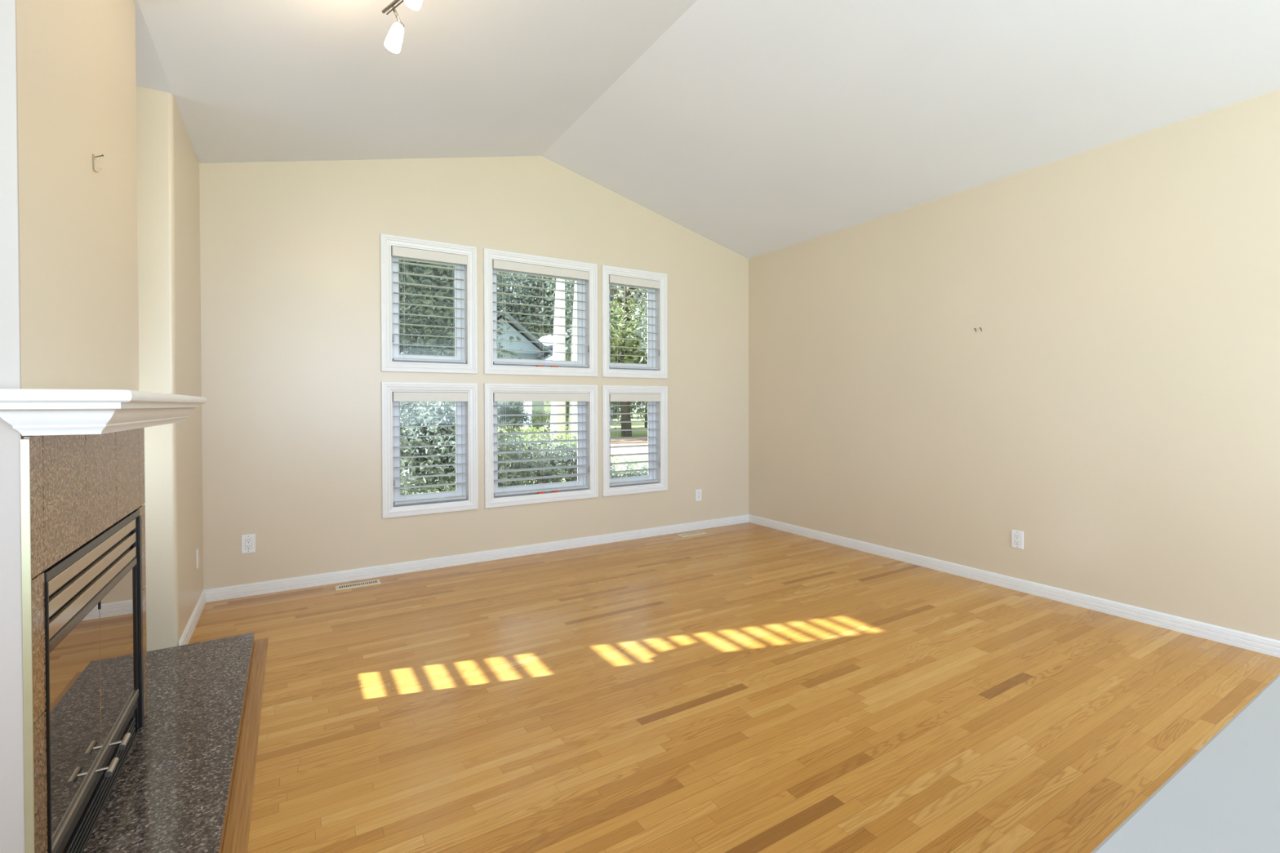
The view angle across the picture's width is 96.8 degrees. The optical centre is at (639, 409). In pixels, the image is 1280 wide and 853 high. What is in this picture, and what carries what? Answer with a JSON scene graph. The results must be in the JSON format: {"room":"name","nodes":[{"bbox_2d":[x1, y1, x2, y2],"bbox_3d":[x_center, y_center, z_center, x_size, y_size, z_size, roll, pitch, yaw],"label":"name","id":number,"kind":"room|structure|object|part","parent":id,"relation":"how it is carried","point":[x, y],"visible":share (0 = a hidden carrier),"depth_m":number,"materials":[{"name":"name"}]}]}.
{"room":"empty living room","nodes":[
{"label":"empty living room","id":0,"kind":"room"},
{"bbox_2d":[16,0,203,651],"bbox_3d":[-2.329,-0.151,2.106,0.836,2.680,2.661,0,1,-32],"label":"wall","id":1,"kind":"structure","parent":0,"point":[77,82],"depth_m":1.85,"materials":[{"name":"beige paint"}]},
{"bbox_2d":[0,0,24,852],"bbox_3d":[-1.636,-0.143,0.965,0.822,2.680,0.008,0,1,-32],"label":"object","id":2,"kind":"structure","parent":1,"relation":"attached to","point":[11,728],"depth_m":1.17,"materials":[{"name":"white paint"}]},
{"bbox_2d":[19,427,146,852],"bbox_3d":[-1.542,0.592,1.658,0.056,1.078,1.088,0,1,-32],"label":"fireplace","id":3,"kind":"object","parent":1,"relation":"attached to","point":[82,496],"visible":0.95,"depth_m":1.45,"materials":[{"name":"brown stone"}]},
{"bbox_3d":[-1.276,0.598,1.185,0.014,1.072,0.004,0,1,-32],"label":"edge trim","id":4,"kind":"part","parent":3,"relation":"part of","materials":[{"name":"white wood"}]},
{"bbox_3d":[-1.429,0.764,1.438,0.005,0.433,0.420,0,1,-32],"label":"glass door","id":5,"kind":"part","parent":3,"relation":"part of","materials":[{"name":"clear glass"}]},
{"bbox_3d":[-1.550,0.745,1.644,0.017,0.772,0.910,0,1,-32],"label":"insert frame","id":6,"kind":"part","parent":3,"relation":"part of","materials":[{"name":"black metal"}]},
{"bbox_3d":[-1.537,0.992,1.624,0.014,0.025,0.847,0,1,-32],"label":"rail","id":7,"kind":"part","parent":3,"relation":"part of","materials":[{"name":"grey metal"}]},
{"bbox_2d":[56,699,139,852],"bbox_3d":[-1.537,1.071,1.625,0.014,0.120,0.847,0,1,-32],"label":"grille","id":8,"kind":"object","parent":3,"relation":"attached to","point":[75,839],"depth_m":1.57,"materials":[{"name":"black metal"}]},
{"bbox_3d":[-1.478,0.993,1.569,0.046,0.016,0.072,0,1,-32],"label":"door handle","id":9,"kind":"part","parent":3,"relation":"part of","materials":[{"name":"silver metal"}]},
{"bbox_3d":[-1.651,0.761,1.800,0.005,0.433,0.425,0,1,-32],"label":"glass door","id":10,"kind":"part","parent":3,"relation":"part of","materials":[{"name":"clear glass"}]},
{"bbox_3d":[-1.552,0.992,1.690,0.046,0.016,0.072,0,1,-32],"label":"door handle","id":11,"kind":"part","parent":3,"relation":"part of","materials":[{"name":"silver metal"}]},
{"bbox_2d":[93,154,103,173],"bbox_3d":[-1.558,-0.708,1.634,0.026,0.056,0.006,0,1,-32],"label":"hook","id":12,"kind":"object","parent":1,"relation":"attached to","point":[100,156],"visible":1,"depth_m":1.63,"materials":[{"name":"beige metal"}]},
{"bbox_2d":[0,388,206,435],"bbox_3d":[-1.521,0.003,1.688,0.247,0.096,1.262,0,1,-32],"label":"mantel shelf","id":13,"kind":"object","parent":1,"relation":"attached to","point":[31,412],"visible":1,"depth_m":1.20,"materials":[{"name":"white paint"}]},
{"bbox_2d":[178,590,206,645],"bbox_3d":[-2.422,1.143,3.088,0.014,0.076,0.903,0,1,-32],"label":"baseboard","id":14,"kind":"structure","parent":1,"relation":"attached to","point":[189,628],"depth_m":3.04,"materials":[{"name":"white paint"}]},
{"bbox_2d":[196,547,199,568],"bbox_3d":[-2.527,0.850,3.249,0.007,0.110,0.052,0,1,-32],"label":"wall plate","id":15,"kind":"object","parent":1,"relation":"attached to","point":[197,548],"visible":1,"depth_m":3.23,"materials":[{"name":"white plastic"}]},
{"bbox_2d":[199,155,748,590],"bbox_3d":[-1.127,-0.456,4.490,5.382,3.242,0.150,0,1,-32],"label":"wall","id":16,"kind":"structure","parent":0,"point":[292,375],"depth_m":3.94,"materials":[{"name":"beige paint"}]},
{"bbox_2d":[240,533,255,553],"bbox_3d":[-2.468,0.848,3.583,0.074,0.118,0.008,0,1,-32],"label":"wall outlet","id":17,"kind":"object","parent":16,"relation":"attached to","point":[248,541],"visible":1,"depth_m":3.58,"materials":[{"name":"white plastic"}]},
{"bbox_2d":[244,537,252,549],"bbox_3d":[-2.467,0.848,3.581,0.036,0.069,0.002,0,1,-32],"label":"receptacle","id":18,"kind":"object","parent":17,"relation":"attached to","point":[248,541],"depth_m":3.58,"materials":[{"name":"white plastic"}]},
{"bbox_2d":[380,233,477,373],"bbox_3d":[-1.557,-0.748,4.199,0.670,0.960,0.144,0,1,-32],"label":"window","id":19,"kind":"structure","parent":16,"relation":"in","point":[389,351],"depth_m":4.17,"materials":[{"name":"white paint"}]},
{"bbox_3d":[-1.584,-0.749,4.242,0.482,0.772,0.028,0,1,-32],"label":"sash","id":20,"kind":"part","parent":19,"relation":"part of","materials":[{"name":"white plastic"}]},
{"bbox_3d":[-1.583,-0.749,4.241,0.538,0.828,0.045,0,1,-32],"label":"frame","id":21,"kind":"part","parent":19,"relation":"part of","materials":[{"name":"white plastic"}]},
{"bbox_2d":[391,245,466,363],"bbox_3d":[-1.545,-0.753,4.181,0.526,0.806,0.080,0,1,-32],"label":"window blind","id":22,"kind":"object","parent":19,"relation":"attached to","point":[400,251],"visible":0.99,"depth_m":4.16,"materials":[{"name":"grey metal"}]},
{"bbox_3d":[-1.746,-0.810,4.018,0.002,0.568,0.003,0,1,-32],"label":"lift cord","id":23,"kind":"part","parent":22,"relation":"part of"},
{"bbox_3d":[-1.547,-0.359,4.191,0.505,0.018,0.054,0,1,-32],"label":"rail","id":24,"kind":"part","parent":22,"relation":"part of","materials":[{"name":"white plastic"}]},
{"bbox_3d":[-1.549,-0.733,4.188,0.359,0.746,0.064,0,1,-32],"label":"ladder cord","id":25,"kind":"part","parent":22,"relation":"part of","materials":[{"name":"white fabric"}]},
{"bbox_2d":[381,381,478,518],"bbox_3d":[-1.554,0.283,4.207,0.670,0.959,0.144,0,1,-32],"label":"window","id":26,"kind":"structure","parent":16,"relation":"in","point":[470,490],"depth_m":4.17,"materials":[{"name":"white paint"}]},
{"bbox_3d":[-1.580,0.283,4.251,0.482,0.771,0.028,0,1,-32],"label":"sash","id":27,"kind":"part","parent":26,"relation":"part of","materials":[{"name":"white plastic"}]},
{"bbox_3d":[-1.579,0.283,4.250,0.538,0.827,0.045,0,1,-32],"label":"frame","id":28,"kind":"part","parent":26,"relation":"part of","materials":[{"name":"white plastic"}]},
{"bbox_2d":[391,391,467,505],"bbox_3d":[-1.542,0.278,4.190,0.526,0.805,0.080,0,1,-32],"label":"window blind","id":29,"kind":"object","parent":26,"relation":"attached to","point":[403,397],"visible":0.98,"depth_m":4.16,"materials":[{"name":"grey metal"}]},
{"bbox_3d":[-1.743,0.216,4.027,0.002,0.557,0.003,0,1,-32],"label":"lift cord","id":30,"kind":"part","parent":29,"relation":"part of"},
{"bbox_3d":[-1.544,0.671,4.200,0.505,0.018,0.054,0,1,-32],"label":"rail","id":31,"kind":"part","parent":29,"relation":"part of","materials":[{"name":"white plastic"}]},
{"bbox_3d":[-1.546,0.298,4.197,0.359,0.745,0.064,0,1,-32],"label":"ladder cord","id":32,"kind":"part","parent":29,"relation":"part of","materials":[{"name":"white fabric"}]},
{"bbox_2d":[204,514,748,602],"bbox_3d":[-0.774,1.124,4.621,4.426,0.076,0.014,0,1,-32],"label":"baseboard","id":33,"kind":"structure","parent":16,"relation":"attached to","point":[323,579],"depth_m":4.20,"materials":[{"name":"white paint"}]},
{"bbox_2d":[483,248,597,377],"bbox_3d":[-0.812,-0.754,4.655,0.972,0.960,0.144,0,1,-32],"label":"window","id":34,"kind":"structure","parent":16,"relation":"in","point":[589,358],"depth_m":4.63,"materials":[{"name":"white paint"}]},
{"bbox_3d":[-0.839,-0.755,4.699,0.784,0.772,0.028,0,1,-32],"label":"sash","id":35,"kind":"part","parent":34,"relation":"part of","materials":[{"name":"white plastic"}]},
{"bbox_3d":[-0.838,-0.755,4.698,0.840,0.828,0.045,0,1,-32],"label":"frame","id":36,"kind":"part","parent":34,"relation":"part of","materials":[{"name":"white plastic"}]},
{"bbox_2d":[492,259,589,367],"bbox_3d":[-0.800,-0.759,4.638,0.826,0.806,0.080,0,1,-32],"label":"window blind","id":37,"kind":"object","parent":34,"relation":"attached to","point":[496,264],"visible":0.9,"depth_m":4.62,"materials":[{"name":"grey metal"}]},
{"bbox_3d":[-0.803,-0.365,4.648,0.806,0.018,0.054,0,1,-32],"label":"rail","id":38,"kind":"part","parent":37,"relation":"part of","materials":[{"name":"white plastic"}]},
{"bbox_2d":[484,383,598,508],"bbox_3d":[-0.809,0.277,4.664,0.972,0.959,0.144,0,1,-32],"label":"window","id":39,"kind":"structure","parent":16,"relation":"in","point":[591,480],"depth_m":4.64,"materials":[{"name":"white paint"}]},
{"bbox_3d":[-0.836,0.276,4.708,0.784,0.771,0.028,0,1,-32],"label":"sash","id":40,"kind":"part","parent":39,"relation":"part of","materials":[{"name":"white plastic"}]},
{"bbox_3d":[-0.835,0.276,4.707,0.840,0.827,0.045,0,1,-32],"label":"frame","id":41,"kind":"part","parent":39,"relation":"part of","materials":[{"name":"white plastic"}]},
{"bbox_2d":[493,392,590,496],"bbox_3d":[-0.797,0.272,4.647,0.826,0.805,0.080,0,1,-32],"label":"window blind","id":42,"kind":"object","parent":39,"relation":"attached to","point":[497,397],"visible":0.89,"depth_m":4.62,"materials":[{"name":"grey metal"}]},
{"bbox_3d":[-0.801,0.292,4.654,0.630,0.745,0.064,0,1,-32],"label":"ladder cord","id":43,"kind":"part","parent":42,"relation":"part of","materials":[{"name":"white fabric"}]},
{"bbox_3d":[-0.799,0.665,4.657,0.806,0.018,0.054,0,1,-32],"label":"rail","id":44,"kind":"part","parent":42,"relation":"part of","materials":[{"name":"white plastic"}]},
{"bbox_3d":[-0.434,0.205,4.830,0.002,0.557,0.003,0,1,-32],"label":"lift cord","id":45,"kind":"part","parent":42,"relation":"part of","materials":[{"name":"white fabric"}]},
{"bbox_2d":[601,264,667,378],"bbox_3d":[-0.071,-0.761,5.110,0.672,0.960,0.144,0,1,-32],"label":"window","id":46,"kind":"structure","parent":16,"relation":"in","point":[660,362],"depth_m":5.16,"materials":[{"name":"white paint"}]},
{"bbox_3d":[-0.098,-0.761,5.154,0.484,0.772,0.028,0,1,-32],"label":"sash","id":47,"kind":"part","parent":46,"relation":"part of","materials":[{"name":"white plastic"}]},
{"bbox_3d":[-0.097,-0.761,5.152,0.540,0.828,0.045,0,1,-32],"label":"frame","id":48,"kind":"part","parent":46,"relation":"part of","materials":[{"name":"white plastic"}]},
{"bbox_2d":[608,274,660,369],"bbox_3d":[-0.059,-0.766,5.093,0.526,0.806,0.080,0,1,-32],"label":"window blind","id":49,"kind":"object","parent":46,"relation":"attached to","point":[612,278],"visible":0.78,"depth_m":5.08,"materials":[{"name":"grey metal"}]},
{"bbox_3d":[-0.061,-0.372,5.102,0.506,0.018,0.054,0,1,-32],"label":"rail","id":50,"kind":"part","parent":49,"relation":"part of","materials":[{"name":"white plastic"}]},
{"bbox_3d":[0.176,-0.826,5.197,0.002,0.568,0.003,0,1,-32],"label":"lift cord","id":51,"kind":"part","parent":49,"relation":"part of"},
{"bbox_2d":[601,385,667,497],"bbox_3d":[-0.068,0.270,5.119,0.672,0.959,0.144,0,1,-32],"label":"window","id":52,"kind":"structure","parent":16,"relation":"in","point":[661,441],"depth_m":5.17,"materials":[{"name":"white paint"}]},
{"bbox_3d":[-0.095,0.270,5.163,0.484,0.771,0.028,0,1,-32],"label":"sash","id":53,"kind":"part","parent":52,"relation":"part of","materials":[{"name":"white plastic"}]},
{"bbox_3d":[-0.094,0.270,5.161,0.540,0.827,0.045,0,1,-32],"label":"frame","id":54,"kind":"part","parent":52,"relation":"part of","materials":[{"name":"white plastic"}]},
{"bbox_2d":[608,393,660,485],"bbox_3d":[-0.056,0.265,5.102,0.526,0.805,0.080,0,1,-32],"label":"window blind","id":55,"kind":"object","parent":52,"relation":"attached to","point":[617,397],"visible":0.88,"depth_m":5.08,"materials":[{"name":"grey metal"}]},
{"bbox_3d":[-0.060,0.285,5.109,0.360,0.745,0.064,0,1,-32],"label":"ladder cord","id":56,"kind":"part","parent":55,"relation":"part of","materials":[{"name":"white fabric"}]},
{"bbox_3d":[-0.058,0.659,5.111,0.506,0.018,0.054,0,1,-32],"label":"rail","id":57,"kind":"part","parent":55,"relation":"part of","materials":[{"name":"white plastic"}]},
{"bbox_2d":[695,488,702,501],"bbox_3d":[0.562,0.822,5.443,0.070,0.110,0.008,0,1,-32],"label":"wall outlet","id":58,"kind":"object","parent":16,"relation":"attached to","point":[698,492],"visible":1,"depth_m":5.44,"materials":[{"name":"white plastic"}]},
{"bbox_2d":[132,0,1279,258],"bbox_3d":[0.776,-1.790,1.370,5.382,0.672,7.144,0,1,-32],"label":"ceiling","id":59,"kind":"structure","parent":0,"point":[755,128],"depth_m":3.07,"materials":[{"name":"white paint"}]},
{"bbox_2d":[382,0,422,53],"bbox_3d":[-0.736,-1.549,2.021,0.629,0.350,0.141,0,1,39],"label":"track light","id":60,"kind":"object","parent":59,"relation":"attached to","point":[393,42],"visible":1,"depth_m":2.16,"materials":[{"name":"white glass"}]},
{"bbox_3d":[-0.940,-1.428,2.174,0.070,0.106,0.058,0,1,-32],"label":"lamp shade","id":61,"kind":"part","parent":60,"relation":"part of","materials":[{"name":"white glass"}]},
{"bbox_3d":[-0.732,-1.561,2.037,0.597,0.068,0.005,0,1,33],"label":"track rod","id":62,"kind":"part","parent":60,"relation":"part of","materials":[{"name":"silver metal"}]},
{"bbox_3d":[-0.804,-1.504,2.038,0.081,0.124,0.060,0,1,-32],"label":"lamp shade","id":63,"kind":"part","parent":60,"relation":"part of","materials":[{"name":"white glass"}]},
{"bbox_2d":[188,522,1279,852],"bbox_3d":[0.780,1.245,1.405,5.382,0.120,7.164,0,1,-32],"label":"floor","id":64,"kind":"structure","parent":0,"point":[747,687],"depth_m":2.28,"materials":[{"name":"brown wood"}]},
{"bbox_2d":[82,632,254,852],"bbox_3d":[-1.654,1.161,1.597,0.834,0.060,2.439,0,1,-32],"label":"hearth","id":65,"kind":"object","parent":64,"relation":"on","point":[171,792],"visible":0.78,"depth_m":1.84,"materials":[{"name":"stone"}]},
{"bbox_2d":[222,637,268,852],"bbox_3d":[-1.289,1.187,1.855,0.057,0.002,2.497,0,1,-32],"label":"trim","id":66,"kind":"structure","parent":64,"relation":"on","point":[237,827],"depth_m":1.91,"materials":[{"name":"brown wood"}]},
{"bbox_2d":[334,579,381,591],"bbox_3d":[-1.879,1.170,3.791,0.270,0.006,0.100,0,1,-32],"label":"floor vent","id":67,"kind":"object","parent":64,"relation":"in","point":[376,581],"visible":1,"depth_m":3.78,"materials":[{"name":"beige metal"}]},
{"bbox_2d":[675,531,706,537],"bbox_3d":[0.477,1.150,5.237,0.281,0.006,0.099,0,1,-32],"label":"floor vent","id":68,"kind":"object","parent":64,"relation":"in","point":[696,533],"visible":1,"depth_m":5.22,"materials":[{"name":"beige metal"}]},
{"bbox_2d":[1090,673,1279,852],"bbox_3d":[0.916,0.744,0.382,2.650,0.900,0.646,0,1,-32],"label":"countertop","id":69,"kind":"structure","parent":64,"relation":"on","point":[1225,798],"depth_m":0.43,"materials":[{"name":"white paint"}]},
{"bbox_2d":[748,88,1279,640],"bbox_3d":[3.023,-0.178,2.760,0.120,2.689,7.144,0,1,-32],"label":"wall","id":70,"kind":"structure","parent":0,"point":[1114,406],"depth_m":3.42,"materials":[{"name":"beige paint"}]},
{"bbox_2d":[748,514,1279,657],"bbox_3d":[2.970,1.129,2.736,0.014,0.076,7.144,0,1,-32],"label":"baseboard","id":71,"kind":"structure","parent":70,"relation":"attached to","point":[1266,646],"depth_m":3.43,"materials":[{"name":"white paint"}]},
{"bbox_2d":[1011,529,1023,549],"bbox_3d":[2.417,0.834,3.641,0.008,0.113,0.070,0,1,-32],"label":"wall outlet","id":72,"kind":"object","parent":70,"relation":"attached to","point":[1017,536],"visible":1,"depth_m":3.64,"materials":[{"name":"white plastic"}]},
{"bbox_2d":[1013,533,1020,545],"bbox_3d":[2.415,0.834,3.639,0.002,0.069,0.036,0,1,-32],"label":"receptacle","id":73,"kind":"object","parent":72,"relation":"attached to","point":[1016,536],"depth_m":3.64,"materials":[{"name":"white plastic"}]},
{"label":"outside","id":74,"kind":"structure","parent":0,"visible":0},
{"bbox_2d":[400,411,648,495],"bbox_3d":[-5.517,1.440,37.690,150.000,0.400,150.000,0,1,-32],"label":"ground","id":75,"kind":"structure","parent":74,"point":[634,425],"depth_m":29.13,"materials":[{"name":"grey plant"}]},
{"bbox_2d":[399,260,428,354],"bbox_3d":[-12.873,-4.689,22.706,7.979,12.882,8.339,0,1,-23],"label":"leafy tree","id":76,"kind":"object","parent":75,"relation":"on","point":[401,308],"visible":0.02,"depth_m":24.10,"materials":[{"name":"green plant"}]},
{"bbox_2d":[401,269,438,414],"bbox_3d":[-23.480,-8.830,60.026,13.206,21.034,13.192,0,1,-16],"label":"leafy tree","id":77,"kind":"object","parent":75,"relation":"on","point":[437,269],"visible":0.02,"depth_m":59.13,"materials":[{"name":"green plant"}]},
{"bbox_2d":[399,259,455,418],"bbox_3d":[-11.563,-5.420,26.928,9.004,14.341,8.994,0,1,-15],"label":"leafy tree","id":78,"kind":"object","parent":75,"relation":"on","point":[425,300],"visible":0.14,"depth_m":26.00,"materials":[{"name":"green plant"}]},
{"bbox_2d":[400,401,456,494],"bbox_3d":[-2.616,0.553,6.141,1.809,2.114,2.126,0,1,-8],"label":"shrub","id":79,"kind":"object","parent":75,"relation":"on","point":[406,482],"visible":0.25,"depth_m":5.83,"materials":[{"name":"green plant"}]},
{"bbox_2d":[400,401,518,494],"bbox_3d":[-2.432,0.522,6.513,2.186,2.175,1.861,0,1,42],"label":"shrub","id":80,"kind":"object","parent":75,"relation":"on","point":[438,438],"visible":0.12,"depth_m":6.00,"materials":[{"name":"green plant"}]},
{"bbox_2d":[399,261,525,413],"bbox_3d":[-11.018,-5.684,31.164,9.294,14.819,9.304,0,1,-25],"label":"leafy tree","id":81,"kind":"object","parent":75,"relation":"on","point":[499,286],"visible":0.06,"depth_m":30.38,"materials":[{"name":"green plant"}]},
{"bbox_2d":[400,401,536,493],"bbox_3d":[-1.951,0.613,6.348,1.689,1.973,1.984,0,1,23],"label":"shrub","id":82,"kind":"object","parent":75,"relation":"on","point":[500,437],"visible":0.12,"depth_m":6.00,"materials":[{"name":"green plant"}]},
{"bbox_2d":[425,271,529,324],"bbox_3d":[-17.577,-7.945,59.936,12.005,19.122,11.992,0,1,-32],"label":"leafy tree","id":83,"kind":"object","parent":75,"relation":"on","point":[504,277],"visible":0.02,"depth_m":59.57,"materials":[{"name":"green plant"}]},
{"bbox_2d":[426,422,562,487],"bbox_3d":[-1.722,0.866,7.161,1.605,1.360,1.808,-1,1,-42],"label":"shrub","id":84,"kind":"object","parent":75,"relation":"on","point":[533,463],"visible":0.16,"depth_m":6.97,"materials":[{"name":"green plant"}]},
{"bbox_2d":[497,401,532,432],"bbox_3d":[-6.801,0.403,30.216,2.530,2.014,2.154,0,1,31],"label":"bush","id":85,"kind":"object","parent":75,"relation":"on","point":[508,411],"visible":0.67,"depth_m":30.04,"materials":[{"name":"green plant"}]},
{"bbox_2d":[497,434,536,481],"bbox_3d":[-2.384,0.965,10.235,1.417,1.096,1.627,0,1,30],"label":"shrub","id":86,"kind":"object","parent":75,"relation":"on","point":[526,434],"visible":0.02,"depth_m":10.23,"materials":[{"name":"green plant"}]},
{"bbox_2d":[497,271,573,339],"bbox_3d":[-12.872,-8.891,63.130,13.206,21.034,13.192,0,0,-2],"label":"leafy tree","id":87,"kind":"object","parent":75,"relation":"on","point":[530,283],"visible":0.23,"depth_m":59.99,"materials":[{"name":"green plant"}]},
{"bbox_2d":[520,408,551,431],"bbox_3d":[-5.216,0.671,30.576,2.542,1.370,2.214,-1,1,-40],"label":"bush","id":88,"kind":"object","parent":75,"relation":"on","point":[540,417],"visible":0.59,"depth_m":30.36,"materials":[{"name":"green plant"}]},
{"bbox_2d":[503,273,571,336],"bbox_3d":[-14.444,-12.239,85.276,17.972,27.726,18.529,0,1,-15],"label":"leafy tree","id":89,"kind":"object","parent":75,"relation":"on","point":[513,273],"visible":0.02,"depth_m":82.84,"materials":[{"name":"green plant"}]},
{"bbox_2d":[504,426,577,486],"bbox_3d":[-1.430,0.895,7.511,1.714,1.288,1.520,0,1,6],"label":"shrub","id":90,"kind":"object","parent":75,"relation":"on","point":[552,473],"visible":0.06,"depth_m":7.37,"materials":[{"name":"green plant"}]},
{"bbox_2d":[512,275,574,338],"bbox_3d":[-8.433,-8.907,63.369,13.192,21.034,13.206,0,1,-27],"label":"leafy tree","id":91,"kind":"object","parent":75,"relation":"on","point":[538,310],"visible":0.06,"depth_m":59.67,"materials":[{"name":"green plant"}]},
{"bbox_2d":[511,424,576,483],"bbox_3d":[-1.838,0.895,10.845,1.594,1.233,1.830,0,1,8],"label":"shrub","id":92,"kind":"object","parent":75,"relation":"on","point":[531,428],"visible":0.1,"depth_m":10.68,"materials":[{"name":"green plant"}]},
{"bbox_2d":[497,310,613,426],"bbox_3d":[-8.698,-3.036,44.651,13.100,8.450,10.800,0,1,-32],"label":"house","id":93,"kind":"structure","parent":75,"relation":"on","point":[517,345],"depth_m":42.12,"materials":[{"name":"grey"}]},
{"bbox_3d":[-4.818,0.003,41.620,4.700,2.400,0.060,0,1,-32],"label":"garage door","id":94,"kind":"part","parent":93,"relation":"part of","materials":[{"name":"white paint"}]},
{"bbox_2d":[550,278,565,444],"bbox_3d":[-3.136,-4.960,21.818,4.870,13.078,4.581,0,1,-15],"label":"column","id":95,"kind":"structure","parent":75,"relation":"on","point":[559,286],"depth_m":21.48,"materials":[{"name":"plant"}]},
{"bbox_2d":[498,425,626,486],"bbox_3d":[-1.033,0.881,7.496,1.751,1.317,1.554,0,0,-3],"label":"shrub","id":96,"kind":"object","parent":75,"relation":"on","point":[557,452],"visible":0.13,"depth_m":7.43,"materials":[{"name":"green plant"}]},
{"bbox_2d":[565,401,568,430],"bbox_3d":[-3.552,0.387,30.843,2.154,2.014,2.530,-1,1,-45],"label":"bush","id":97,"kind":"object","parent":75,"relation":"on","point":[567,402],"visible":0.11,"depth_m":30.79,"materials":[{"name":"green plant"}]},
{"bbox_2d":[568,280,577,443],"bbox_3d":[-2.447,-4.963,21.905,4.870,13.078,4.581,0,1,-13],"label":"tree","id":98,"kind":"object","parent":75,"relation":"on","point":[572,410],"visible":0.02,"depth_m":21.56,"materials":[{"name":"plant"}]},
{"bbox_2d":[527,430,626,484],"bbox_3d":[-0.804,0.904,7.750,1.487,1.260,1.675,0,0,0],"label":"shrub","id":99,"kind":"object","parent":75,"relation":"on","point":[557,446],"visible":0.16,"depth_m":7.39,"materials":[{"name":"green plant"}]},
{"bbox_2d":[546,329,615,418],"bbox_3d":[-3.084,-1.755,32.935,4.971,6.343,4.683,0,0,-1],"label":"leafy tree","id":100,"kind":"object","parent":75,"relation":"on","point":[566,331],"visible":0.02,"depth_m":32.85,"materials":[{"name":"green plant"}]},
{"bbox_2d":[554,429,613,479],"bbox_3d":[-1.287,0.951,11.438,1.417,1.096,1.627,0,1,28],"label":"shrub","id":101,"kind":"object","parent":75,"relation":"on","point":[570,437],"visible":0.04,"depth_m":11.20,"materials":[{"name":"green plant"}]},
{"bbox_2d":[541,278,647,428],"bbox_3d":[-1.850,-5.529,35.918,8.994,14.341,9.004,0,1,-25],"label":"leafy tree","id":102,"kind":"object","parent":75,"relation":"on","point":[571,295],"visible":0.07,"depth_m":35.13,"materials":[{"name":"green plant"}]},
{"bbox_2d":[568,284,631,417],"bbox_3d":[-2.384,-8.949,65.941,13.192,21.034,13.206,0,1,-28],"label":"leafy tree","id":103,"kind":"object","parent":75,"relation":"on","point":[614,411],"visible":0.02,"depth_m":65.53,"materials":[{"name":"green plant"}]},
{"bbox_2d":[565,284,648,436],"bbox_3d":[-0.751,-3.060,27.379,6.765,9.162,7.180,-1,1,-36],"label":"leafy tree","id":104,"kind":"object","parent":75,"relation":"on","point":[613,334],"visible":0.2,"depth_m":26.71,"materials":[{"name":"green plant"}]},
{"bbox_2d":[610,458,633,477],"bbox_3d":[-0.451,1.082,8.176,0.891,0.886,0.758,0,1,-25],"label":"shrub","id":105,"kind":"object","parent":75,"relation":"on","point":[624,474],"visible":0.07,"depth_m":8.19,"materials":[{"name":"green plant"}]},
{"bbox_2d":[609,285,648,427],"bbox_3d":[0.882,-5.779,37.714,9.294,14.819,9.304,0,1,16],"label":"leafy tree","id":106,"kind":"object","parent":75,"relation":"on","point":[646,411],"visible":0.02,"depth_m":37.71,"materials":[{"name":"green plant"}]},
{"bbox_2d":[610,437,648,454],"bbox_3d":[-0.009,1.347,21.662,4.984,0.030,8.461,0,0,0],"label":"ground","id":107,"kind":"structure","parent":75,"relation":"on","point":[635,442],"depth_m":20.73,"materials":[{"name":"grey concrete"}]},
{"bbox_2d":[613,288,648,412],"bbox_3d":[1.425,-3.077,28.533,7.180,9.162,6.765,-1,1,-37],"label":"leafy tree","id":108,"kind":"object","parent":75,"relation":"on","point":[634,296],"visible":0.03,"depth_m":27.15,"materials":[{"name":"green plant"}]},
{"bbox_2d":[614,288,648,426],"bbox_3d":[2.474,-3.639,24.653,6.596,10.517,6.603,0,1,28],"label":"leafy tree","id":109,"kind":"object","parent":75,"relation":"on","point":[644,328],"visible":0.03,"depth_m":24.11,"materials":[{"name":"green plant"}]},
{"bbox_2d":[619,456,648,476],"bbox_3d":[-0.087,1.096,8.436,0.724,0.846,0.850,0,0,-3],"label":"shrub","id":110,"kind":"object","parent":75,"relation":"on","point":[634,473],"visible":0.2,"depth_m":8.40,"materials":[{"name":"green plant"}]},
{"bbox_2d":[636,457,648,475],"bbox_3d":[0.270,1.077,8.487,0.891,0.886,0.758,0,1,-14],"label":"shrub","id":111,"kind":"object","parent":75,"relation":"on","point":[642,458],"visible":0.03,"depth_m":8.31,"materials":[{"name":"green plant"}]}
]}

